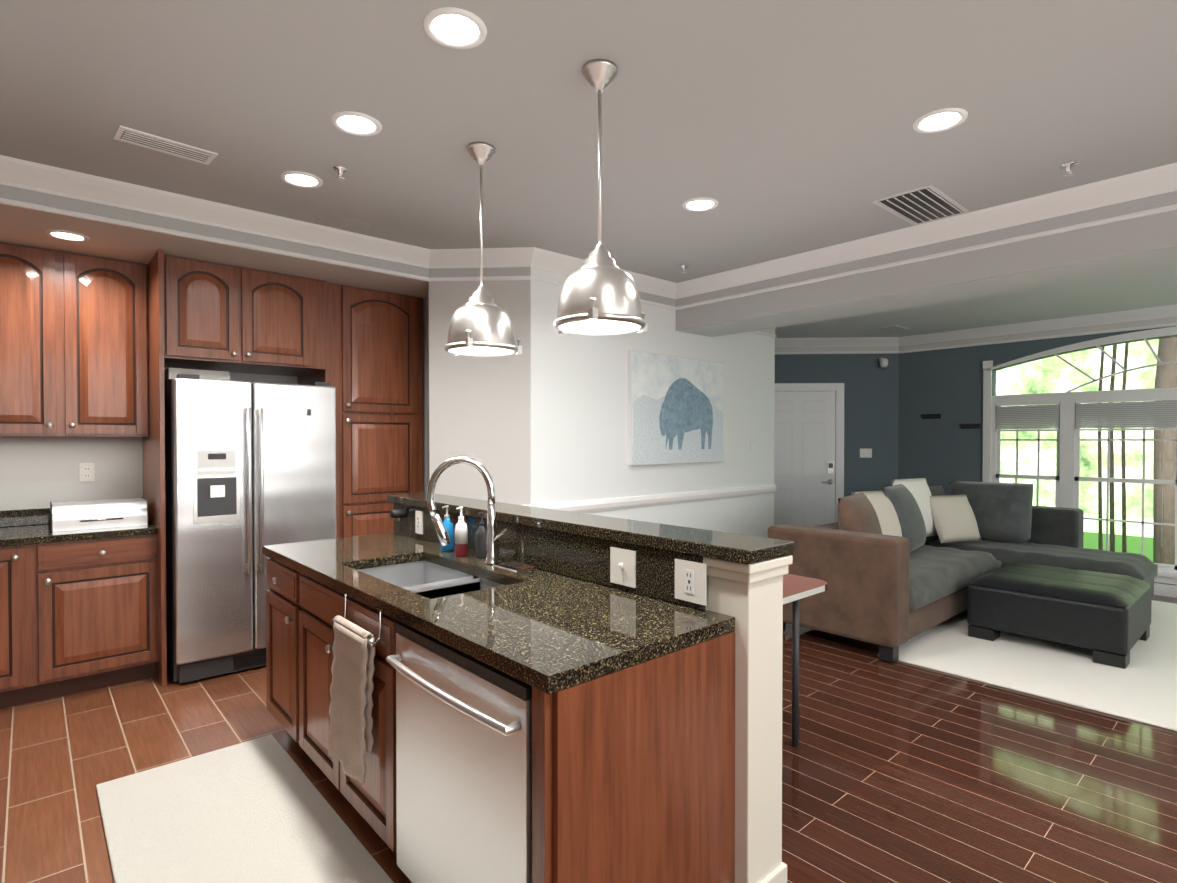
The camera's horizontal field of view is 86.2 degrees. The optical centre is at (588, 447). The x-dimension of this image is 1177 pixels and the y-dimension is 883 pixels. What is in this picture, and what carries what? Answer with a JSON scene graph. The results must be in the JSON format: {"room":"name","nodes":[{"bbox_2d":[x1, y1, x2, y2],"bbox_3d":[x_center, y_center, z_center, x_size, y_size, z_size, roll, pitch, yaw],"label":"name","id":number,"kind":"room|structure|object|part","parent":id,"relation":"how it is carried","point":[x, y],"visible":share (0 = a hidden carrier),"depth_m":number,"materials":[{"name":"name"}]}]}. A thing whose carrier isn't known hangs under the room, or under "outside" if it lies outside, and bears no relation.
{"room":"kitchen","nodes":[
{"label":"kitchen","id":0,"kind":"room"},
{"bbox_2d":[0,368,297,510],"bbox_3d":[-4.115,0.033,3.312,6.400,2.740,0.150,-1,1,-42],"label":"wall","id":1,"kind":"structure","parent":0,"point":[38,472],"depth_m":3.96,"materials":[{"name":"white paint"}]},
{"bbox_2d":[0,242,63,436],"bbox_3d":[-3.361,-0.603,3.636,0.462,1.084,0.350,-1,1,-42],"label":"upper cabinet","id":2,"kind":"object","parent":1,"relation":"attached to","point":[31,278],"depth_m":3.58,"materials":[{"name":"brown wood"}]},
{"bbox_2d":[0,502,147,525],"bbox_3d":[-4.176,0.434,3.138,3.270,0.098,0.030,-1,1,-42],"label":"backsplash","id":3,"kind":"structure","parent":1,"relation":"attached to","point":[41,517],"depth_m":3.75,"materials":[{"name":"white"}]},
{"bbox_2d":[79,463,94,481],"bbox_3d":[-3.202,0.159,4.018,0.075,0.118,0.008,-1,1,-42],"label":"outlet","id":4,"kind":"object","parent":1,"relation":"attached to","point":[86,471],"visible":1,"depth_m":4.01,"materials":[{"name":"white plastic"}]},
{"bbox_2d":[64,252,151,437],"bbox_3d":[-3.058,-0.606,3.906,0.501,1.084,0.350,-1,1,-42],"label":"upper cabinet","id":5,"kind":"object","parent":1,"relation":"attached to","point":[92,346],"depth_m":3.81,"materials":[{"name":"brown wood"}]},
{"bbox_2d":[152,250,255,372],"bbox_3d":[-2.563,-0.844,4.129,0.483,0.614,0.669,-1,1,-42],"label":"upper cabinet","id":6,"kind":"object","parent":1,"relation":"attached to","point":[204,313],"depth_m":3.87,"materials":[{"name":"brown wood"}]},
{"bbox_2d":[236,270,331,377],"bbox_3d":[-2.253,-0.847,4.405,0.611,0.614,0.669,-1,1,-42],"label":"upper cabinet","id":7,"kind":"object","parent":1,"relation":"attached to","point":[294,313],"depth_m":4.22,"materials":[{"name":"brown wood"}]},
{"bbox_2d":[0,204,428,299],"bbox_3d":[-2.254,-1.250,4.116,2.530,0.195,1.100,-1,1,-42],"label":"soffit","id":8,"kind":"structure","parent":0,"point":[23,226],"depth_m":3.65,"materials":[{"name":"white paint"}]},
{"bbox_2d":[45,230,89,241],"bbox_3d":[-2.810,-1.139,3.395,0.188,0.008,0.188,-1,1,-42],"label":"recessed light","id":9,"kind":"object","parent":8,"relation":"attached to","point":[67,235],"visible":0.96,"depth_m":3.39,"materials":[{"name":"white"}]},
{"bbox_2d":[422,280,530,504],"bbox_3d":[-0.031,0.002,5.867,3.560,2.740,1.760,-1,1,-42],"label":"wall block","id":10,"kind":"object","parent":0,"point":[477,408],"visible":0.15,"depth_m":4.38,"materials":[{"name":"grey paint"}]},
{"bbox_2d":[0,595,1176,882],"bbox_3d":[1.183,1.439,2.789,13.600,0.060,10.600,-1,1,-42],"label":"floor","id":11,"kind":"structure","parent":0,"point":[898,771],"depth_m":2.73,"materials":[{"name":"brown wood"}]},
{"bbox_2d":[0,546,35,708],"bbox_3d":[-3.437,0.962,3.401,0.645,0.880,0.629,-1,1,-42],"label":"base cabinet","id":12,"kind":"object","parent":11,"relation":"on","point":[17,563],"depth_m":3.35,"materials":[{"name":"brown wood"}]},
{"bbox_2d":[36,530,166,700],"bbox_3d":[-2.976,0.957,3.811,0.590,0.880,0.629,-1,1,-42],"label":"base cabinet","id":13,"kind":"object","parent":11,"relation":"on","point":[101,621],"depth_m":3.58,"materials":[{"name":"brown wood"}]},
{"bbox_2d":[0,518,163,545],"bbox_3d":[-3.973,0.506,2.910,3.270,0.040,0.642,-1,1,-42],"label":"countertop","id":14,"kind":"structure","parent":13,"relation":"on","point":[111,527],"depth_m":3.60,"materials":[{"name":"stone"}]},
{"bbox_2d":[96,734,393,882],"bbox_3d":[-1.106,1.411,2.064,0.675,0.014,2.060,-1,1,-42],"label":"kitchen rug","id":15,"kind":"object","parent":11,"relation":"on","point":[259,810],"visible":0.94,"depth_m":2.33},
{"bbox_2d":[164,368,336,682],"bbox_3d":[-2.288,0.439,4.212,0.920,1.865,0.881,-1,1,-42],"label":"fridge","id":16,"kind":"object","parent":11,"relation":"on","point":[250,469],"visible":0.88,"depth_m":3.83,"materials":[{"name":"grey metal"}]},
{"bbox_2d":[298,284,422,537],"bbox_3d":[-1.762,0.112,4.881,0.740,2.544,0.629,-1,1,-42],"label":"tall cabinet","id":17,"kind":"object","parent":11,"relation":"on","point":[376,373],"depth_m":4.63,"materials":[{"name":"brown wood"}]},
{"bbox_2d":[262,500,793,882],"bbox_3d":[-0.520,0.869,2.498,0.976,1.089,2.360,-1,1,-42],"label":"kitchen island","id":18,"kind":"object","parent":11,"relation":"on","point":[466,690],"depth_m":1.83,"materials":[{"name":"brown wood"}]},
{"bbox_2d":[328,615,375,783],"bbox_3d":[-0.807,0.844,2.132,0.061,0.487,0.285,-1,1,-42],"label":"towel","id":19,"kind":"object","parent":18,"relation":"hanging from","point":[352,708],"depth_m":2.10,"materials":[{"name":"beige fabric"}]},
{"bbox_2d":[390,509,407,520],"bbox_3d":[-1.021,0.365,3.385,0.085,0.063,0.048,-1,1,-42],"label":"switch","id":20,"kind":"object","parent":18,"relation":"attached to","point":[396,513],"depth_m":3.37,"materials":[{"name":"black plastic"}]},
{"bbox_2d":[415,511,422,533],"bbox_3d":[-0.886,0.393,3.291,0.008,0.118,0.075,-1,1,-42],"label":"outlet","id":21,"kind":"object","parent":18,"relation":"attached to","point":[418,514],"depth_m":3.28,"materials":[{"name":"white plastic"}]},
{"bbox_2d":[358,561,503,598],"bbox_3d":[-0.640,0.632,2.489,0.398,0.201,0.818,-1,1,-42],"label":"sink","id":22,"kind":"object","parent":18,"relation":"in","point":[428,579],"depth_m":2.76,"materials":[{"name":"white ceramic"}]},
{"bbox_2d":[386,622,531,882],"bbox_3d":[-0.177,0.984,1.878,0.636,0.872,0.695,-1,1,-42],"label":"dishwasher","id":23,"kind":"object","parent":18,"relation":"in","point":[464,721],"depth_m":1.67,"materials":[{"name":"grey metal"}]},
{"bbox_3d":[-0.291,0.481,2.513,0.105,0.018,0.165,-1,1,-42],"label":"dish","id":24,"kind":"part","parent":18,"relation":"part of","materials":[{"name":"silver metal"}]},
{"bbox_2d":[387,493,793,559],"bbox_3d":[-0.255,0.301,2.754,0.247,0.041,2.400,-1,1,-42],"label":"island countertop","id":25,"kind":"structure","parent":18,"relation":"on","point":[743,547],"depth_m":2.16,"materials":[{"name":"stone"}]},
{"bbox_2d":[610,547,635,587],"bbox_3d":[0.113,0.412,2.159,0.019,0.125,0.120,-1,1,-42],"label":"switch","id":26,"kind":"object","parent":18,"relation":"attached to","point":[622,559],"depth_m":2.16,"materials":[{"name":"white plastic"}]},
{"bbox_3d":[0.175,0.983,1.638,0.669,0.880,0.019,-1,1,-42],"label":"panel","id":27,"kind":"part","parent":18,"relation":"part of","materials":[{"name":"brown wood"}]},
{"bbox_2d":[675,559,705,605],"bbox_3d":[0.313,0.414,1.942,0.008,0.125,0.120,-1,1,-42],"label":"outlet","id":28,"kind":"object","parent":18,"relation":"attached to","point":[690,574],"depth_m":1.94,"materials":[{"name":"white plastic"}]},
{"bbox_3d":[0.487,0.876,1.928,0.229,1.088,0.169,-1,1,-42],"label":"post","id":29,"kind":"part","parent":18,"relation":"part of","materials":[{"name":"beige wood"}]},
{"bbox_2d":[783,574,826,747],"bbox_3d":[0.451,1.030,3.103,1.070,0.750,1.050,-1,1,-42],"label":"bistro table","id":30,"kind":"object","parent":11,"relation":"on","point":[796,588],"visible":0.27,"depth_m":2.95,"materials":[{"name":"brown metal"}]},
{"bbox_2d":[878,600,1176,730],"bbox_3d":[4.064,1.385,4.252,3.250,0.012,2.760,-1,1,-42],"label":"living room rug","id":31,"kind":"object","parent":11,"relation":"on","point":[1142,687],"visible":0.48,"depth_m":3.97,"materials":[{"name":"white carpet"}]},
{"bbox_2d":[768,478,1157,662],"bbox_3d":[3.153,0.834,5.082,3.240,1.069,1.860,-1,1,-42],"label":"sofa","id":32,"kind":"object","parent":31,"relation":"on","point":[898,563],"visible":0.94,"depth_m":4.87,"materials":[{"name":"brown fabric"}]},
{"bbox_3d":[1.730,0.939,4.433,0.250,0.700,0.940,-1,1,-42],"label":"arm","id":33,"kind":"part","parent":32,"relation":"part of"},
{"bbox_2d":[837,493,881,533],"bbox_3d":[2.098,0.624,4.851,0.220,0.520,0.680,-20,-11,37],"label":"pillow","id":34,"kind":"object","parent":32,"relation":"on","point":[858,512],"depth_m":4.69,"materials":[{"name":"brown fabric"}]},
{"bbox_2d":[851,490,901,536],"bbox_3d":[2.385,0.611,5.145,0.500,0.520,0.160,0,-17,-28],"label":"pillow","id":35,"kind":"object","parent":32,"relation":"on","point":[887,504],"depth_m":5.12,"materials":[{"name":"beige fabric"}]},
{"bbox_2d":[882,484,925,551],"bbox_3d":[2.711,0.598,5.395,0.220,0.560,0.640,-25,-15,38],"label":"pillow","id":36,"kind":"object","parent":32,"relation":"on","point":[901,498],"depth_m":5.22,"materials":[{"name":"grey fabric"}]},
{"bbox_2d":[891,478,937,536],"bbox_3d":[2.986,0.553,5.747,0.540,0.540,0.170,0,-13,-32],"label":"pillow","id":37,"kind":"object","parent":32,"relation":"on","point":[919,488],"depth_m":5.71,"materials":[{"name":"white fabric"}]},
{"bbox_2d":[926,485,944,539],"bbox_3d":[3.333,0.629,6.110,0.640,0.500,0.180,-1,-11,-37],"label":"pillow","id":38,"kind":"object","parent":32,"relation":"on","point":[938,490],"depth_m":6.13,"materials":[{"name":"beige fabric"}]},
{"bbox_3d":[2.619,0.989,5.075,1.921,0.180,0.716,-1,1,-42],"label":"seat","id":39,"kind":"part","parent":32,"relation":"part of","materials":[{"name":"grey fabric"}]},
{"bbox_2d":[930,495,981,542],"bbox_3d":[3.357,0.653,5.783,0.500,0.440,0.160,0,-21,-20],"label":"pillow","id":40,"kind":"object","parent":32,"relation":"on","point":[952,517],"depth_m":5.71,"materials":[{"name":"beige fabric"}]},
{"bbox_2d":[948,481,1032,543],"bbox_3d":[3.840,0.610,6.052,0.700,0.560,0.200,1,-15,42],"label":"pillow","id":41,"kind":"object","parent":32,"relation":"on","point":[1002,512],"depth_m":5.92,"materials":[{"name":"grey fabric"}]},
{"bbox_3d":[4.161,0.918,6.192,0.258,0.700,1.098,-1,1,-42],"label":"arm","id":42,"kind":"part","parent":32,"relation":"part of"},
{"bbox_2d":[967,562,1151,668],"bbox_3d":[3.420,1.153,4.574,1.000,0.442,0.900,-1,1,-42],"label":"ottoman","id":43,"kind":"object","parent":31,"relation":"on","point":[1106,617],"visible":1,"depth_m":4.26,"materials":[{"name":"black leather"}]},
{"bbox_2d":[0,0,1176,282],"bbox_3d":[-0.402,-1.343,0.475,8.200,0.080,9.300,-1,1,-42],"label":"ceiling","id":44,"kind":"structure","parent":0,"point":[778,128],"depth_m":2.46,"materials":[{"name":"grey paint"}]},
{"bbox_2d":[113,125,217,164],"bbox_3d":[-1.861,-1.326,2.778,0.150,0.010,0.360,1,1,44],"label":"ceiling vent","id":45,"kind":"object","parent":44,"relation":"in","point":[154,142],"visible":1,"depth_m":2.76,"materials":[{"name":"white metal"}]},
{"bbox_2d":[279,171,322,187],"bbox_3d":[-1.429,-1.330,3.135,0.198,0.008,0.198,-1,1,-42],"label":"recessed light","id":46,"kind":"object","parent":44,"relation":"in","point":[301,179],"visible":1,"depth_m":3.13,"materials":[{"name":"white"}]},
{"bbox_2d":[333,166,347,180],"bbox_3d":[-1.188,-1.310,3.015,0.070,0.048,0.068,-1,1,-42],"label":"sprinkler","id":47,"kind":"object","parent":44,"relation":"attached to","point":[340,170],"visible":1,"depth_m":3.01,"materials":[{"name":"silver metal"}]},
{"bbox_2d":[331,111,381,135],"bbox_3d":[-0.952,-1.324,2.583,0.198,0.008,0.198,-1,1,-42],"label":"recessed light","id":48,"kind":"object","parent":44,"relation":"in","point":[355,123],"visible":1,"depth_m":2.58,"materials":[{"name":"white"}]},
{"bbox_2d":[423,7,486,48],"bbox_3d":[-0.420,-1.316,1.985,0.198,0.008,0.198,-1,1,-42],"label":"recessed light","id":49,"kind":"object","parent":44,"relation":"in","point":[453,27],"visible":1,"depth_m":1.98,"materials":[{"name":"white"}]},
{"bbox_2d":[444,142,521,355],"bbox_3d":[-0.481,-0.878,2.817,0.335,0.907,0.342,-1,1,-42],"label":"pendant light","id":50,"kind":"object","parent":44,"relation":"hanging from","point":[480,324],"visible":1,"depth_m":2.73,"materials":[{"name":"silver metal"}]},
{"bbox_2d":[553,59,647,334],"bbox_3d":[0.037,-0.871,2.221,0.335,0.907,0.342,-1,1,-42],"label":"pendant light","id":51,"kind":"object","parent":44,"relation":"hanging from","point":[599,294],"visible":1,"depth_m":2.13,"materials":[{"name":"silver metal"}]},
{"bbox_2d":[680,265,688,272],"bbox_3d":[0.717,-1.330,4.709,0.070,0.048,0.068,-1,1,-42],"label":"sprinkler","id":52,"kind":"object","parent":44,"relation":"attached to","point":[684,267],"visible":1,"depth_m":4.70,"materials":[{"name":"silver metal"}]},
{"bbox_2d":[682,197,717,211],"bbox_3d":[0.616,-1.335,3.468,0.198,0.008,0.198,-1,1,-42],"label":"recessed light","id":53,"kind":"object","parent":44,"relation":"in","point":[699,204],"visible":1,"depth_m":3.46,"materials":[{"name":"white"}]},
{"bbox_2d":[872,184,968,224],"bbox_3d":[1.850,-1.335,3.495,0.560,0.010,0.300,-1,1,-42],"label":"ceiling vent","id":54,"kind":"object","parent":44,"relation":"in","point":[924,204],"visible":0.98,"depth_m":3.47,"materials":[{"name":"white metal"}]},
{"bbox_2d":[912,108,967,132],"bbox_3d":[1.427,-1.323,2.557,0.198,0.008,0.198,-1,1,-42],"label":"recessed light","id":55,"kind":"object","parent":44,"relation":"in","point":[939,120],"visible":1,"depth_m":2.55,"materials":[{"name":"white"}]},
{"bbox_2d":[1060,161,1077,176],"bbox_3d":[2.265,-1.309,2.968,0.070,0.048,0.068,-1,1,-42],"label":"sprinkler","id":56,"kind":"object","parent":44,"relation":"attached to","point":[1068,166],"visible":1,"depth_m":2.96,"materials":[{"name":"silver metal"}]},
{"bbox_2d":[530,267,774,537],"bbox_3d":[0.746,0.008,5.372,3.058,2.740,0.014,-1,1,-42],"label":"wall","id":57,"kind":"structure","parent":0,"point":[579,417],"depth_m":4.97,"materials":[{"name":"white paint"}]},
{"bbox_2d":[0,155,675,298],"bbox_3d":[-1.015,-1.294,4.070,4.079,0.105,0.614,-1,1,-42],"label":"crown molding","id":58,"kind":"structure","parent":57,"relation":"attached to","point":[57,181],"depth_m":3.65,"materials":[{"name":"white"}]},
{"bbox_2d":[524,484,775,512],"bbox_3d":[0.388,0.433,5.388,3.579,0.090,0.540,-1,1,-42],"label":"trim","id":59,"kind":"structure","parent":57,"relation":"attached to","point":[585,506],"depth_m":5.17,"materials":[{"name":"white wood"}]},
{"bbox_2d":[628,350,723,464],"bbox_3d":[0.779,-0.317,5.374,1.220,0.910,0.038,-1,1,-42],"label":"framed picture","id":60,"kind":"object","parent":57,"relation":"attached to","point":[675,409],"visible":0.98,"depth_m":5.30,"materials":[{"name":"canvas"},{"name":"ink"}]},
{"bbox_2d":[749,331,775,336],"bbox_3d":[1.508,-1.122,6.027,1.030,0.028,0.018,-1,1,-42],"label":"trim","id":61,"kind":"structure","parent":57,"relation":"attached to","point":[764,333],"depth_m":6.21,"materials":[{"name":"white paint"}]},
{"bbox_2d":[756,328,774,334],"bbox_3d":[1.503,-1.166,6.032,1.030,0.061,0.003,-1,1,-42],"label":"trim","id":62,"kind":"structure","parent":57,"relation":"attached to","point":[771,330],"depth_m":6.31,"materials":[{"name":"white paint"}]},
{"bbox_2d":[676,162,1176,298],"bbox_3d":[3.158,-1.276,2.562,0.100,0.105,7.386,-1,1,-42],"label":"crown molding","id":63,"kind":"structure","parent":57,"relation":"attached to","point":[1159,180],"depth_m":3.67,"materials":[{"name":"white paint"}]},
{"bbox_2d":[775,354,898,496],"bbox_3d":[2.186,-0.031,7.746,3.400,2.760,0.150,0,1,3],"label":"wall","id":64,"kind":"structure","parent":0,"point":[871,396],"depth_m":7.60,"materials":[{"name":"painted drywall"},{"name":"painted wood"}]},
{"bbox_2d":[774,383,843,526],"bbox_3d":[2.534,0.285,7.622,1.100,2.120,0.061,0,1,3],"label":"entry door","id":65,"kind":"structure","parent":64,"relation":"in","point":[809,450],"depth_m":7.63,"materials":[{"name":"white wood"}]},
{"bbox_2d":[860,449,871,457],"bbox_3d":[3.349,0.071,7.599,0.140,0.110,0.008,0,1,3],"label":"light switch","id":66,"kind":"object","parent":64,"relation":"attached to","point":[865,453],"visible":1,"depth_m":7.60,"materials":[{"name":"white plastic"}]},
{"bbox_2d":[879,358,887,367],"bbox_3d":[3.526,-1.013,7.520,0.090,0.130,0.119,0,1,3],"label":"security camera","id":67,"kind":"object","parent":64,"relation":"attached to","point":[883,362],"visible":1,"depth_m":7.48,"materials":[{"name":"white plastic"}]},
{"bbox_2d":[775,267,1176,337],"bbox_3d":[3.855,-1.359,5.131,3.350,0.160,10.600,-1,1,-42],"label":"ceiling","id":68,"kind":"structure","parent":0,"point":[1156,288],"depth_m":5.84,"materials":[{"name":"white paint"}]},
{"bbox_2d":[881,325,908,330],"bbox_3d":[3.335,-1.295,6.837,0.360,0.010,0.150,-1,1,-42],"label":"ceiling vent","id":69,"kind":"object","parent":68,"relation":"in","point":[895,327],"visible":0.98,"depth_m":6.80,"materials":[{"name":"white"}]},
{"bbox_2d":[676,210,1176,336],"bbox_3d":[3.384,-1.186,2.764,0.503,0.450,7.386,-1,1,-42],"label":"beam","id":70,"kind":"structure","parent":68,"relation":"attached to","point":[1148,243],"depth_m":3.79,"materials":[{"name":"white paint"}]},
{"bbox_2d":[898,326,1176,584],"bbox_3d":[6.127,0.002,5.000,0.150,2.760,7.360,-1,1,-42],"label":"wall","id":71,"kind":"structure","parent":0,"point":[945,449],"depth_m":7.16,"materials":[{"name":"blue painted drywall"}]},
{"bbox_2d":[775,351,898,353],"bbox_3d":[2.200,-1.142,7.638,2.130,0.028,2.157,-1,1,-42],"label":"trim","id":72,"kind":"structure","parent":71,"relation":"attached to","point":[854,352],"depth_m":7.59,"materials":[{"name":"white paint"}]},
{"bbox_2d":[921,414,940,418],"bbox_3d":[3.959,-0.358,7.283,0.049,0.055,0.200,-1,1,-42],"label":"bracket","id":73,"kind":"object","parent":71,"relation":"attached to","point":[930,416],"visible":1,"depth_m":7.27,"materials":[{"name":"black plastic"}]},
{"bbox_2d":[959,423,980,428],"bbox_3d":[4.231,-0.234,6.978,0.049,0.055,0.200,-1,1,-42],"label":"bracket","id":74,"kind":"object","parent":71,"relation":"attached to","point":[970,426],"visible":1,"depth_m":6.97,"materials":[{"name":"black plastic"}]},
{"bbox_2d":[775,304,1176,351],"bbox_3d":[4.533,-1.230,4.999,2.214,0.095,9.200,-1,1,-42],"label":"crown molding","id":75,"kind":"structure","parent":71,"relation":"attached to","point":[1111,317],"depth_m":6.57,"materials":[{"name":"white paint"}]},
{"bbox_2d":[899,323,1176,352],"bbox_3d":[6.067,-1.109,4.927,0.018,0.028,7.050,-1,1,-42],"label":"trim","id":76,"kind":"structure","parent":71,"relation":"attached to","point":[1027,339],"depth_m":6.45,"materials":[{"name":"white paint"}]},
{"bbox_2d":[983,326,1176,584],"bbox_3d":[5.455,0.077,5.651,0.110,2.355,3.374,-1,1,-42],"label":"window unit","id":77,"kind":"structure","parent":71,"relation":"in","point":[1070,414],"depth_m":6.28,"materials":[{"name":"white"}]},
{"bbox_2d":[1154,582,1176,597],"bbox_3d":[3.215,1.340,3.859,5.740,0.112,9.200,-1,1,-42],"label":"baseboard","id":78,"kind":"structure","parent":71,"relation":"attached to","point":[1162,589],"depth_m":5.80,"materials":[{"name":"white wood"}]},
{"label":"outside","id":79,"kind":"structure","parent":0,"visible":0},
{"bbox_2d":[996,339,1158,537],"bbox_3d":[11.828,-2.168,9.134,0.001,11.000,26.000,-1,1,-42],"label":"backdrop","id":80,"kind":"structure","parent":79,"point":[1046,495],"depth_m":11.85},
{"bbox_3d":[4.133,0.093,-1.597,11.900,2.740,0.150,-1,1,-42],"label":"wall","id":81,"kind":"structure","parent":0,"visible":0},
{"bbox_2d":[0,198,427,281],"bbox_3d":[-1.957,-1.160,3.633,2.270,0.028,0.018,-1,1,-42],"label":"trim","id":82,"kind":"structure","parent":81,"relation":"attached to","point":[21,204],"depth_m":3.44,"materials":[{"name":"white"}]},
{"bbox_2d":[428,276,527,281],"bbox_3d":[-0.755,-1.169,4.359,0.508,0.028,0.450,-1,1,-42],"label":"trim","id":83,"kind":"structure","parent":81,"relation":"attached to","point":[491,278],"depth_m":4.36,"materials":[{"name":"white"}]},
{"bbox_2d":[0,184,1176,309],"bbox_3d":[1.408,-1.177,1.351,4.327,0.064,7.900,-1,1,-42],"label":"trim","id":84,"kind":"structure","parent":81,"relation":"attached to","point":[107,211],"depth_m":3.67,"materials":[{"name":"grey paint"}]},
{"bbox_2d":[528,276,675,309],"bbox_3d":[0.159,-1.175,4.829,1.498,0.028,0.022,-1,1,-42],"label":"trim","id":85,"kind":"structure","parent":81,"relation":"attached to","point":[538,279],"depth_m":4.51,"materials":[{"name":"white"}]},
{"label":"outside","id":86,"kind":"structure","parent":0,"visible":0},
{"bbox_2d":[1083,532,1152,561],"bbox_3d":[9.235,1.685,6.875,6.940,0.050,26.000,-1,1,-42],"label":"lawn","id":87,"kind":"structure","parent":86,"point":[1131,542],"depth_m":10.56,"materials":[{"name":"green plant"}]},
{"bbox_2d":[1098,347,1104,549],"bbox_3d":[7.813,-1.023,9.523,0.144,5.302,0.186,-1,1,-42],"label":"trunk","id":88,"kind":"object","parent":87,"relation":"on","point":[1100,543],"depth_m":9.56,"materials":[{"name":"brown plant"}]},
{"bbox_2d":[1109,345,1116,551],"bbox_3d":[7.776,-1.020,9.263,0.153,5.302,0.194,-1,1,-42],"label":"trunk","id":89,"kind":"object","parent":87,"relation":"on","point":[1111,498],"depth_m":9.30,"materials":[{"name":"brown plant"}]},
{"bbox_2d":[1121,343,1128,551],"bbox_3d":[7.801,-1.017,9.084,0.144,5.302,0.186,-1,1,-42],"label":"trunk","id":90,"kind":"object","parent":87,"relation":"on","point":[1124,543],"depth_m":9.12,"materials":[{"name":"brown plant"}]},
{"bbox_2d":[1153,337,1176,564],"bbox_3d":[7.093,-0.998,7.608,0.399,5.313,0.396,-1,1,-42],"label":"trunk","id":91,"kind":"object","parent":87,"relation":"on","point":[1164,468],"depth_m":7.59,"materials":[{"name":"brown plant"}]}
]}

